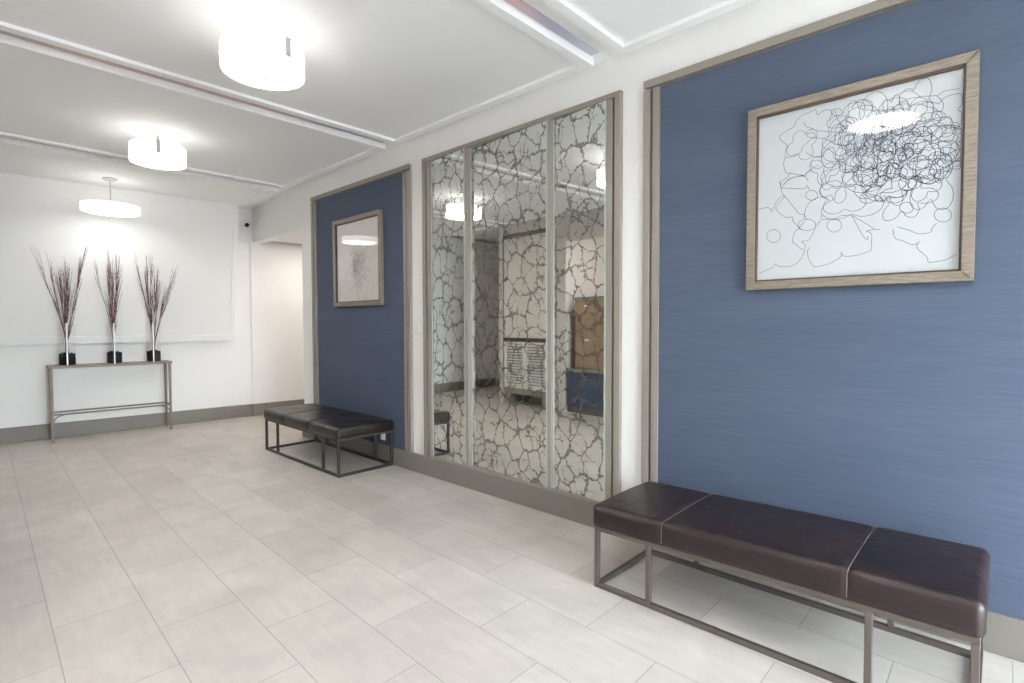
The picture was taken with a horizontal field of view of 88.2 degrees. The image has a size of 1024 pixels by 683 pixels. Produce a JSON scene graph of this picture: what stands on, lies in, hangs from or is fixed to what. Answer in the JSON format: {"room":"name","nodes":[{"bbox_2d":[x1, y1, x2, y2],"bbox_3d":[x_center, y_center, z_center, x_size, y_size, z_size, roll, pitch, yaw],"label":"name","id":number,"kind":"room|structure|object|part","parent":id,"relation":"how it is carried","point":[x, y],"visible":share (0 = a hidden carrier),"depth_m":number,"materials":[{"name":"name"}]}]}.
{"room":"lobby","nodes":[
{"label":"lobby","id":0,"kind":"room"},
{"bbox_2d":[0,208,303,427],"bbox_3d":[-4.913,-0.350,6.125,6.483,2.840,0.138,-2,3,-42],"label":"wall","id":1,"kind":"structure","parent":0,"point":[264,360],"depth_m":6.88,"materials":[{"name":"white paint"}]},
{"bbox_2d":[0,172,238,344],"bbox_3d":[-5.307,-0.836,5.462,4.511,1.760,0.323,-2,3,-42],"label":"wall panel","id":2,"kind":"object","parent":1,"relation":"attached to","point":[200,237],"visible":1,"depth_m":6.07,"materials":[{"name":"white paint"}]},
{"bbox_3d":[-5.375,0.002,5.557,4.486,0.079,0.026,-2,3,-42],"label":"rail","id":3,"kind":"part","parent":2,"relation":"part of","materials":[{"name":"white paint"}]},
{"bbox_3d":[-3.643,-0.926,6.926,0.263,1.672,0.055,2,3,43],"label":"rail","id":4,"kind":"part","parent":2,"relation":"part of","materials":[{"name":"white paint"}]},
{"bbox_2d":[0,399,303,443],"bbox_3d":[-4.718,0.983,6.259,6.064,0.165,0.038,-2,3,-42],"label":"baseboard","id":5,"kind":"structure","parent":1,"relation":"attached to","point":[84,427],"depth_m":6.36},
{"bbox_2d":[253,233,301,243],"bbox_3d":[-2.373,-1.416,7.107,1.692,0.050,1.490,2,3,43],"label":"ceiling","id":6,"kind":"structure","parent":0,"point":[297,239],"depth_m":7.13,"materials":[{"name":"white paint"}]},
{"bbox_2d":[240,0,617,208],"bbox_3d":[-1.193,-1.711,2.697,11.100,0.100,6.800,2,3,43],"label":"ceiling","id":7,"kind":"structure","parent":0,"point":[605,53],"depth_m":2.92,"materials":[{"name":"paint"}]},
{"bbox_2d":[1,136,272,186],"bbox_3d":[-3.577,-1.734,5.078,0.058,0.006,2.620,2,3,43],"label":"trim","id":8,"kind":"structure","parent":7,"relation":"attached to","point":[1,136],"depth_m":4.87,"materials":[{"name":"paint"}]},
{"bbox_2d":[0,136,278,207],"bbox_3d":[-4.208,-1.726,5.514,1.450,0.049,2.915,2,3,43],"label":"ceiling panel","id":9,"kind":"object","parent":7,"relation":"attached to","point":[19,157],"depth_m":5.43,"materials":[{"name":"paint"}]},
{"bbox_2d":[79,177,139,216],"bbox_3d":[-4.254,-1.531,5.595,0.514,0.385,0.514,2,3,43],"label":"ceiling lamp","id":10,"kind":"object","parent":9,"relation":"hanging from","point":[99,207],"visible":1,"depth_m":5.49,"materials":[{"name":"silver metal"}]},
{"bbox_3d":[-4.254,-1.407,5.599,0.510,0.075,0.510,2,3,43],"label":"lamp shade","id":11,"kind":"part","parent":10,"relation":"part of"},
{"bbox_2d":[81,207,138,216],"bbox_3d":[-4.253,-1.367,5.601,0.504,0.020,0.504,2,3,43],"label":"diffuser","id":12,"kind":"object","parent":10,"relation":"attached to","point":[105,211],"depth_m":5.54,"materials":[{"name":"white plastic"}]},
{"bbox_2d":[0,30,384,142],"bbox_3d":[-1.996,-1.687,3.600,0.058,0.006,2.620,2,3,43],"label":"trim","id":13,"kind":"structure","parent":7,"relation":"attached to","point":[1,31],"depth_m":3.39,"materials":[{"name":"white paint"}]},
{"bbox_2d":[0,33,385,188],"bbox_3d":[-2.818,-1.684,4.215,1.975,0.049,2.915,2,3,43],"label":"ceiling panel","id":14,"kind":"object","parent":7,"relation":"attached to","point":[49,96],"depth_m":4.05,"materials":[{"name":"paint"}]},
{"bbox_2d":[128,131,186,169],"bbox_3d":[-2.872,-1.550,4.288,0.393,0.265,0.391,2,3,43],"label":"ceiling lamp","id":15,"kind":"object","parent":14,"relation":"hanging from","point":[155,154],"visible":1,"depth_m":4.18,"materials":[{"name":"silver metal"}]},
{"bbox_2d":[130,156,185,169],"bbox_3d":[-2.873,-1.445,4.292,0.384,0.020,0.384,2,3,43],"label":"diffuser","id":16,"kind":"object","parent":15,"relation":"attached to","point":[155,162],"depth_m":4.25,"materials":[{"name":"white plastic"}]},
{"bbox_2d":[0,0,593,144],"bbox_3d":[-1.246,-1.637,2.746,2.010,0.049,2.915,2,3,43],"label":"ceiling panel","id":17,"kind":"object","parent":7,"relation":"attached to","point":[395,72],"depth_m":2.95,"materials":[{"name":"paint"}]},
{"bbox_2d":[218,21,304,90],"bbox_3d":[-1.296,-1.500,2.753,0.404,0.265,0.400,2,3,43],"label":"ceiling lamp","id":18,"kind":"object","parent":17,"relation":"hanging from","point":[256,56],"visible":1,"depth_m":2.65,"materials":[{"name":"white fabric"}]},
{"bbox_2d":[221,55,303,89],"bbox_3d":[-1.297,-1.396,2.758,0.394,0.020,0.394,2,3,43],"label":"diffuser","id":19,"kind":"object","parent":18,"relation":"attached to","point":[268,72],"depth_m":2.72,"materials":[{"name":"white plastic"}]},
{"bbox_2d":[504,0,598,55],"bbox_3d":[-0.411,-1.640,2.119,0.058,0.006,2.620,2,3,43],"label":"trim","id":20,"kind":"structure","parent":7,"relation":"attached to","point":[520,5],"depth_m":2.78,"materials":[{"name":"paint"}]},
{"bbox_2d":[540,0,757,54],"bbox_3d":[0.348,-1.590,1.257,1.997,0.049,2.915,2,3,43],"label":"ceiling panel","id":21,"kind":"object","parent":7,"relation":"attached to","point":[623,26],"depth_m":2.64,"materials":[{"name":"paint"}]},
{"bbox_2d":[0,415,1023,682],"bbox_3d":[-1.186,1.227,2.799,11.100,0.100,6.800,2,3,43],"label":"floor","id":22,"kind":"structure","parent":0,"point":[196,552],"depth_m":2.51,"materials":[{"name":"tile"}]},
{"bbox_2d":[46,360,172,442],"bbox_3d":[-4.601,0.660,6.095,1.132,0.822,0.292,-2,3,-44],"label":"console table","id":23,"kind":"object","parent":22,"relation":"on","point":[50,368],"visible":1,"depth_m":6.03,"materials":[{"name":"grey metal"}]},
{"bbox_3d":[-5.076,0.683,5.811,0.029,0.798,0.029,2,3,43],"label":"leg","id":24,"kind":"part","parent":23,"relation":"part of","materials":[{"name":"grey metal"}]},
{"bbox_3d":[-4.909,0.689,5.636,0.029,0.798,0.029,2,3,43],"label":"leg","id":25,"kind":"part","parent":23,"relation":"part of","materials":[{"name":"grey metal"}]},
{"bbox_2d":[59,323,75,364],"bbox_3d":[-4.884,0.029,5.796,0.120,0.459,0.120,0,2,5],"label":"glass vase","id":26,"kind":"object","parent":23,"relation":"on","point":[65,358],"visible":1,"depth_m":5.76,"materials":[{"name":"black glass"}]},
{"bbox_2d":[31,248,68,352],"bbox_3d":[-4.909,-0.430,5.618,0.053,1.138,0.363,0,2,12],"label":"branch","id":27,"kind":"object","parent":26,"relation":"in","point":[37,248],"visible":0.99,"depth_m":5.57,"materials":[{"name":"brown plant"}]},
{"bbox_2d":[46,253,65,340],"bbox_3d":[-4.882,-0.408,5.648,0.052,1.092,0.267,0,2,-9],"label":"branch","id":28,"kind":"object","parent":26,"relation":"in","point":[51,275],"visible":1,"depth_m":5.63,"materials":[{"name":"brown plant"}]},
{"bbox_2d":[53,263,65,335],"bbox_3d":[-4.860,-0.349,5.706,0.069,0.970,0.192,-1,2,-15],"label":"branch","id":29,"kind":"object","parent":26,"relation":"in","point":[60,273],"visible":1,"depth_m":5.67,"materials":[{"name":"brown plant"}]},
{"bbox_2d":[61,260,69,334],"bbox_3d":[-4.823,-0.386,5.709,0.237,1.044,0.077,2,3,43],"label":"branch","id":30,"kind":"object","parent":26,"relation":"in","point":[64,269],"visible":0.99,"depth_m":5.70,"materials":[{"name":"brown plant"}]},
{"bbox_2d":[63,262,74,348],"bbox_3d":[-4.795,-0.353,5.724,0.252,0.977,0.099,2,3,43],"label":"branch","id":31,"kind":"object","parent":26,"relation":"in","point":[69,290],"visible":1,"depth_m":5.72,"materials":[{"name":"brown plant"}]},
{"bbox_2d":[67,245,87,338],"bbox_3d":[-4.749,-0.458,5.770,0.310,1.183,0.070,0,2,13],"label":"branch","id":32,"kind":"object","parent":26,"relation":"in","point":[80,264],"visible":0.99,"depth_m":5.77,"materials":[{"name":"brown plant"}]},
{"bbox_2d":[107,323,121,362],"bbox_3d":[-4.578,0.019,6.079,0.120,0.459,0.120,0,2,8],"label":"glass vase","id":33,"kind":"object","parent":23,"relation":"on","point":[112,356],"visible":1,"depth_m":6.04,"materials":[{"name":"black glass"}]},
{"bbox_2d":[94,259,112,338],"bbox_3d":[-4.593,-0.412,5.958,0.038,1.077,0.234,0,2,12],"label":"branch","id":34,"kind":"object","parent":33,"relation":"in","point":[94,259],"visible":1,"depth_m":5.94,"materials":[{"name":"brown plant"}]},
{"bbox_2d":[104,265,112,328],"bbox_3d":[-4.550,-0.375,5.957,0.070,1.002,0.227,-1,2,-29],"label":"branch","id":35,"kind":"object","parent":33,"relation":"in","point":[108,280],"visible":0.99,"depth_m":5.95,"materials":[{"name":"brown plant"}]},
{"bbox_2d":[107,249,112,324],"bbox_3d":[-4.549,-0.474,5.984,0.061,1.199,0.204,-2,3,-41],"label":"branch","id":36,"kind":"object","parent":33,"relation":"in","point":[108,249],"visible":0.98,"depth_m":5.98,"materials":[{"name":"brown plant"}]},
{"bbox_2d":[108,258,115,327],"bbox_3d":[-4.555,-0.424,6.006,0.166,1.097,0.080,2,3,43],"label":"branch","id":37,"kind":"object","parent":33,"relation":"in","point":[112,273],"visible":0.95,"depth_m":5.99,"materials":[{"name":"brown plant"}]},
{"bbox_2d":[111,255,122,329],"bbox_3d":[-4.506,-0.451,6.016,0.203,1.150,0.106,1,2,24],"label":"branch","id":38,"kind":"object","parent":33,"relation":"in","point":[117,284],"visible":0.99,"depth_m":6.01,"materials":[{"name":"brown plant"}]},
{"bbox_2d":[113,256,121,350],"bbox_3d":[-4.495,-0.451,6.019,0.197,1.149,0.089,2,3,43],"label":"branch","id":39,"kind":"object","parent":33,"relation":"in","point":[119,256],"visible":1,"depth_m":6.01,"materials":[{"name":"brown plant"}]},
{"bbox_2d":[146,323,160,361],"bbox_3d":[-4.309,0.009,6.345,0.120,0.459,0.120,0,2,11],"label":"glass vase","id":40,"kind":"object","parent":23,"relation":"on","point":[152,355],"visible":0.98,"depth_m":6.31,"materials":[{"name":"black glass"}]},
{"bbox_2d":[135,254,152,337],"bbox_3d":[-4.330,-0.456,6.230,0.030,1.145,0.242,0,2,14],"label":"branch","id":41,"kind":"object","parent":40,"relation":"in","point":[135,254],"visible":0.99,"depth_m":6.20,"materials":[{"name":"brown plant"}]},
{"bbox_2d":[144,255,152,349],"bbox_3d":[-4.295,-0.450,6.248,0.059,1.131,0.196,-1,2,-14],"label":"branch","id":42,"kind":"object","parent":40,"relation":"in","point":[146,268],"visible":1,"depth_m":6.24,"materials":[{"name":"brown plant"}]},
{"bbox_2d":[148,254,153,338],"bbox_3d":[-4.284,-0.466,6.267,0.170,1.163,0.060,2,3,43],"label":"branch","id":43,"kind":"object","parent":40,"relation":"in","point":[151,271],"visible":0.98,"depth_m":6.25,"materials":[{"name":"brown plant"}]},
{"bbox_2d":[152,269,158,327],"bbox_3d":[-4.251,-0.389,6.287,0.162,1.006,0.067,1,2,34],"label":"branch","id":44,"kind":"object","parent":40,"relation":"in","point":[155,295],"visible":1,"depth_m":6.29,"materials":[{"name":"brown plant"}]},
{"bbox_2d":[154,273,161,350],"bbox_3d":[-4.233,-0.351,6.315,0.140,0.929,0.067,1,2,26],"label":"branch","id":45,"kind":"object","parent":40,"relation":"in","point":[158,286],"visible":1,"depth_m":6.30,"materials":[{"name":"plant"}]},
{"bbox_2d":[155,286,168,339],"bbox_3d":[-4.214,-0.283,6.330,0.199,0.792,0.038,0,2,-6],"label":"branch","id":46,"kind":"object","parent":40,"relation":"in","point":[162,305],"visible":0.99,"depth_m":6.33,"materials":[{"name":"brown plant"}]},
{"bbox_2d":[155,265,177,341],"bbox_3d":[-4.184,-0.408,6.377,0.272,1.038,0.058,-1,2,-29],"label":"branch","id":47,"kind":"object","parent":40,"relation":"in","point":[177,265],"visible":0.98,"depth_m":6.38,"materials":[{"name":"brown plant"}]},
{"bbox_3d":[-4.293,0.655,6.555,0.029,0.798,0.029,2,3,43],"label":"leg","id":48,"kind":"part","parent":23,"relation":"part of","materials":[{"name":"grey metal"}]},
{"bbox_3d":[-4.127,0.661,6.380,0.029,0.798,0.029,2,3,43],"label":"leg","id":49,"kind":"part","parent":23,"relation":"part of","materials":[{"name":"grey metal"}]},
{"bbox_2d":[264,403,393,477],"bbox_3d":[-1.778,0.888,5.029,1.479,0.427,0.571,2,3,43],"label":"leather bench","id":50,"kind":"object","parent":22,"relation":"on","point":[335,424],"visible":1,"depth_m":4.73,"materials":[{"name":"black leather"}]},
{"bbox_3d":[-2.477,0.931,5.333,0.022,0.278,0.022,2,3,43],"label":"leg","id":51,"kind":"part","parent":50,"relation":"part of","materials":[{"name":"brown metal"}]},
{"bbox_3d":[-2.285,0.937,5.154,0.022,0.278,0.022,2,3,43],"label":"leg","id":52,"kind":"part","parent":50,"relation":"part of","materials":[{"name":"brown metal"}]},
{"bbox_3d":[-1.621,0.957,4.533,0.022,0.278,0.022,2,3,43],"label":"leg","id":53,"kind":"part","parent":50,"relation":"part of","materials":[{"name":"brown metal"}]},
{"bbox_3d":[-1.779,0.727,5.023,1.479,0.105,0.571,2,3,43],"label":"seat","id":54,"kind":"part","parent":50,"relation":"part of","materials":[{"name":"black leather"}]},
{"bbox_3d":[-1.779,0.790,5.026,1.455,0.022,0.535,2,3,43],"label":"seat rail","id":55,"kind":"part","parent":50,"relation":"part of","materials":[{"name":"brown metal"}]},
{"bbox_3d":[-1.778,1.090,5.036,1.455,0.022,0.535,2,3,43],"label":"rail","id":56,"kind":"part","parent":50,"relation":"part of","materials":[{"name":"brown metal"}]},
{"bbox_3d":[-1.430,0.963,4.354,0.022,0.278,0.022,2,3,43],"label":"leg","id":57,"kind":"part","parent":50,"relation":"part of","materials":[{"name":"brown metal"}]},
{"bbox_3d":[-1.271,0.943,4.908,0.022,0.278,0.022,2,3,43],"label":"leg","id":58,"kind":"part","parent":50,"relation":"part of","materials":[{"name":"brown metal"}]},
{"bbox_3d":[-1.080,0.949,4.729,0.022,0.278,0.022,2,3,43],"label":"leg","id":59,"kind":"part","parent":50,"relation":"part of","materials":[{"name":"brown metal"}]},
{"bbox_2d":[593,481,989,682],"bbox_3d":[1.083,0.971,2.259,1.414,0.439,0.561,2,3,43],"label":"leather bench","id":60,"kind":"object","parent":22,"relation":"on","point":[935,585],"visible":1,"depth_m":2.02,"materials":[{"name":"brown leather"}]},
{"bbox_3d":[0.412,1.033,2.545,0.022,0.253,0.022,2,3,43],"label":"leg","id":61,"kind":"part","parent":60,"relation":"part of","materials":[{"name":"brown metal"}]},
{"bbox_3d":[0.610,1.037,2.359,0.022,0.257,0.022,2,3,43],"label":"leg","id":62,"kind":"part","parent":60,"relation":"part of","materials":[{"name":"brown metal"}]},
{"bbox_3d":[1.083,0.893,2.256,1.390,0.043,0.525,2,3,43],"label":"seat rail","id":63,"kind":"part","parent":60,"relation":"part of","materials":[{"name":"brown metal"}]},
{"bbox_3d":[1.083,1.178,2.266,1.390,0.024,0.525,2,3,43],"label":"rail","id":64,"kind":"part","parent":60,"relation":"part of","materials":[{"name":"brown metal"}]},
{"bbox_3d":[1.212,1.049,1.796,0.022,0.267,0.022,2,3,43],"label":"leg","id":65,"kind":"part","parent":60,"relation":"part of","materials":[{"name":"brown metal"}]},
{"bbox_3d":[1.556,1.035,2.164,0.022,0.267,0.022,2,3,43],"label":"leg","id":66,"kind":"part","parent":60,"relation":"part of","materials":[{"name":"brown metal"}]},
{"bbox_3d":[1.411,1.053,1.611,0.022,0.271,0.022,2,3,43],"label":"leg","id":67,"kind":"part","parent":60,"relation":"part of","materials":[{"name":"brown metal"}]},
{"bbox_3d":[1.754,1.039,1.978,0.022,0.271,0.022,2,3,43],"label":"leg","id":68,"kind":"part","parent":60,"relation":"part of","materials":[{"name":"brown metal"}]},
{"bbox_2d":[252,0,875,491],"bbox_3d":[0.635,-0.298,4.245,10.281,2.840,1.620,2,3,43],"label":"wall","id":69,"kind":"structure","parent":0,"point":[287,214],"depth_m":3.13,"materials":[{"name":"white paint"}]},
{"bbox_2d":[310,164,413,452],"bbox_3d":[-1.507,-0.292,5.119,1.768,2.463,0.028,2,3,43],"label":"wall panel","id":70,"kind":"object","parent":69,"relation":"attached to","point":[363,355],"visible":0.86,"depth_m":4.95,"materials":[{"name":"blue fabric"}]},
{"bbox_2d":[332,209,383,306],"bbox_3d":[-1.486,-0.771,5.058,0.861,0.858,0.036,2,3,43],"label":"framed drawing","id":71,"kind":"object","parent":70,"relation":"attached to","point":[357,240],"visible":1,"depth_m":5.04,"materials":[{"name":"beige paper"}]},
{"bbox_2d":[415,322,419,333],"bbox_3d":[-0.800,-0.118,4.475,0.060,0.100,0.013,2,3,43],"label":"light switch","id":72,"kind":"object","parent":69,"relation":"attached to","point":[417,324],"visible":1,"depth_m":4.47,"materials":[{"name":"white plastic"}]},
{"bbox_2d":[422,90,622,503],"bbox_3d":[-0.042,-0.248,3.755,1.878,2.463,0.038,2,3,43],"label":"wall mirror","id":73,"kind":"object","parent":69,"relation":"attached to","point":[522,227],"visible":0.88,"depth_m":3.58,"materials":[{"name":"grey mirror"}]},
{"bbox_3d":[-0.506,-0.256,4.180,0.003,2.413,0.426,-2,3,-44],"label":"mirror pane","id":74,"kind":"part","parent":73,"relation":"part of","materials":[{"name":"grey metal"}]},
{"bbox_3d":[-0.039,-0.242,3.753,0.003,2.413,0.776,-2,3,-44],"label":"mirror pane","id":75,"kind":"part","parent":73,"relation":"part of","materials":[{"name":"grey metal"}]},
{"bbox_3d":[0.417,-0.228,3.320,0.003,2.413,0.420,-2,3,-44],"label":"mirror pane","id":76,"kind":"part","parent":73,"relation":"part of","materials":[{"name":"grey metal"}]},
{"bbox_2d":[302,431,1023,662],"bbox_3d":[0.736,1.085,3.074,8.475,0.156,0.025,2,3,43],"label":"baseboard","id":77,"kind":"structure","parent":69,"relation":"attached to","point":[1004,636],"depth_m":3.63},
{"bbox_2d":[641,0,1023,619],"bbox_3d":[1.795,-0.193,2.034,2.863,2.463,0.028,2,3,43],"label":"wall panel","id":78,"kind":"object","parent":69,"relation":"attached to","point":[898,407],"visible":0.7,"depth_m":2.35,"materials":[{"name":"blue fabric"}]},
{"bbox_3d":[1.795,-0.193,2.034,2.863,2.463,0.028,2,3,43],"label":"frame","id":79,"kind":"part","parent":78,"relation":"part of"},
{"bbox_2d":[746,49,979,289],"bbox_3d":[1.465,-0.676,2.301,0.843,0.866,0.036,2,3,43],"label":"framed drawing","id":80,"kind":"object","parent":78,"relation":"attached to","point":[872,181],"visible":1,"depth_m":2.25,"materials":[{"name":"paper"}]}
]}

